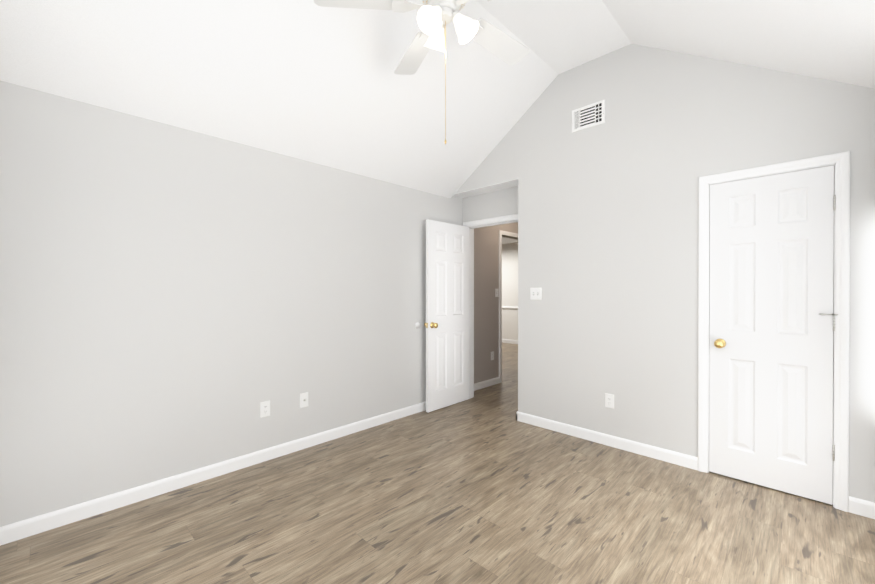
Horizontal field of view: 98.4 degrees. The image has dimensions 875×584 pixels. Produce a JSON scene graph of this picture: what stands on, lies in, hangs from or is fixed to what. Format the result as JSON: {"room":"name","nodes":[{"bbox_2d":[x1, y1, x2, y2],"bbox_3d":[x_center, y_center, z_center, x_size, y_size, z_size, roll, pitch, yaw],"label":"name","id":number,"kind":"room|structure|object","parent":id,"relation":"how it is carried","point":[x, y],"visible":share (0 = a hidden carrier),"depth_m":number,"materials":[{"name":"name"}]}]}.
{"room":"empty bedroom","nodes":[
{"label":"empty bedroom","id":0,"kind":"room"},
{"bbox_2d":[0,81,462,526],"bbox_3d":[-1.139,-0.444,3.132,0.120,3.450,4.030,0,0,44],"label":"wall","id":1,"kind":"structure","parent":0,"point":[174,300],"depth_m":2.46,"materials":[{"name":"white paint"}]},
{"bbox_2d":[0,401,425,545],"bbox_3d":[-1.055,1.236,3.129,0.014,0.089,3.892,0,0,44],"label":"baseboard","id":2,"kind":"structure","parent":1,"relation":"attached to","point":[16,531],"depth_m":2.45,"materials":[{"name":"white wood"}]},
{"bbox_2d":[260,400,269,417],"bbox_3d":[-1.307,0.890,2.870,0.008,0.116,0.072,0,0,44],"label":"electrical outlet","id":3,"kind":"object","parent":1,"relation":"attached to","point":[265,409],"visible":1,"depth_m":2.87,"materials":[{"name":"white plastic"}]},
{"bbox_2d":[300,392,307,407],"bbox_3d":[-1.088,0.886,3.092,0.017,0.116,0.072,0,0,44],"label":"outlet plate","id":4,"kind":"object","parent":1,"relation":"attached to","point":[303,399],"visible":1,"depth_m":3.09,"materials":[{"name":"white plastic"}]},
{"bbox_2d":[0,343,874,583],"bbox_3d":[-0.533,1.300,5.700,9.600,0.060,8.560,0,0,44],"label":"floor","id":5,"kind":"structure","parent":0,"point":[482,486],"depth_m":2.10,"materials":[{"name":"wood"}]},
{"bbox_2d":[0,0,874,197],"bbox_3d":[0.044,-1.589,1.905,3.340,1.070,3.710,0,0,44],"label":"ceiling","id":6,"kind":"structure","parent":0,"point":[310,81],"depth_m":2.45,"materials":[{"name":"white paint"}]},
{"bbox_2d":[313,0,529,143],"bbox_3d":[0.070,-1.375,1.973,1.291,1.220,1.261,0,0,44],"label":"ceiling fan","id":7,"kind":"object","parent":6,"relation":"hanging from","point":[434,17],"visible":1,"depth_m":1.99,"materials":[{"name":"white"}]},
{"bbox_2d":[453,179,517,243],"bbox_3d":[-0.162,-1.188,7.700,7.347,0.100,5.150,0,0,44],"label":"ceiling","id":8,"kind":"structure","parent":0,"point":[492,188],"depth_m":4.18,"materials":[{"name":"white paint"}]},
{"bbox_2d":[463,186,517,221],"bbox_3d":[0.630,0.026,4.311,1.017,2.500,0.120,0,0,44],"label":"wall","id":9,"kind":"structure","parent":0,"point":[503,202],"depth_m":4.25,"materials":[{"name":"white paint"}]},
{"bbox_2d":[463,214,517,398],"bbox_3d":[0.647,0.223,4.295,0.818,2.106,0.155,0,0,44],"label":"door frame","id":10,"kind":"structure","parent":9,"relation":"attached to","point":[500,220],"depth_m":4.52,"materials":[{"name":"white wood"}]},
{"bbox_2d":[424,219,469,411],"bbox_3d":[0.130,0.251,4.231,0.176,2.030,0.695,0,0,44],"label":"entry door","id":11,"kind":"structure","parent":10,"relation":"attached to","point":[447,324],"depth_m":4.18,"materials":[{"name":"white wood"}]},
{"bbox_2d":[474,222,517,383],"bbox_3d":[1.750,0.018,6.294,0.120,2.500,4.290,0,0,44],"label":"wall","id":12,"kind":"structure","parent":0,"point":[486,285],"depth_m":5.06,"materials":[{"name":"grey paint"}]},
{"bbox_2d":[474,377,498,390],"bbox_3d":[0.585,1.228,4.991,0.014,0.089,0.790,0,0,44],"label":"baseboard","id":13,"kind":"structure","parent":12,"relation":"attached to","point":[485,383],"depth_m":5.05,"materials":[{"name":"white wood"}]},
{"bbox_2d":[499,230,517,382],"bbox_3d":[1.205,0.202,5.715,0.138,2.137,1.114,0,0,44],"label":"door frame","id":14,"kind":"structure","parent":12,"relation":"attached to","point":[501,233],"depth_m":5.28,"materials":[{"name":"white wood"}]},
{"bbox_2d":[502,243,517,339],"bbox_3d":[1.583,0.005,9.516,7.347,2.500,0.120,0,0,44],"label":"wall","id":15,"kind":"structure","parent":0,"point":[509,288],"depth_m":9.23,"materials":[{"name":"white paint"}]},
{"bbox_2d":[456,44,874,502],"bbox_3d":[1.372,-0.445,3.290,3.280,3.450,0.120,0,0,44],"label":"wall","id":16,"kind":"structure","parent":0,"point":[608,237],"depth_m":2.94,"materials":[{"name":"white paint"}]},
{"bbox_2d":[530,288,540,299],"bbox_3d":[0.937,0.017,3.615,0.116,0.115,0.017,0,0,44],"label":"light switch","id":17,"kind":"object","parent":16,"relation":"attached to","point":[535,293],"visible":1,"depth_m":3.62,"materials":[{"name":"white plastic"}]},
{"bbox_2d":[572,99,604,132],"bbox_3d":[1.297,-1.518,3.265,0.290,0.197,0.013,0,0,44],"label":"air vent","id":18,"kind":"object","parent":16,"relation":"in","point":[588,116],"visible":1,"depth_m":3.26,"materials":[{"name":"white metal"}]},
{"bbox_2d":[516,411,697,469],"bbox_3d":[1.331,1.236,3.243,1.508,0.089,0.014,0,0,44],"label":"baseboard","id":19,"kind":"structure","parent":16,"relation":"attached to","point":[673,457],"depth_m":3.11,"materials":[{"name":"white wood"}]},
{"bbox_2d":[605,393,613,408],"bbox_3d":[1.432,0.908,3.148,0.072,0.116,0.008,0,0,44],"label":"outlet","id":20,"kind":"object","parent":16,"relation":"attached to","point":[609,400],"visible":1,"depth_m":3.15,"materials":[{"name":"white plastic"}]},
{"bbox_2d":[709,165,837,504],"bbox_3d":[2.140,0.258,2.448,0.625,2.030,0.106,0,0,44],"label":"closet door","id":21,"kind":"structure","parent":16,"relation":"in","point":[772,322],"depth_m":2.44,"materials":[{"name":"white wood"}]},
{"bbox_2d":[698,151,849,511],"bbox_3d":[2.179,0.231,2.502,0.736,2.105,0.138,0,0,44],"label":"trim","id":22,"kind":"structure","parent":16,"relation":"attached to","point":[840,162],"depth_m":2.25,"materials":[{"name":"white wood"}]}
]}

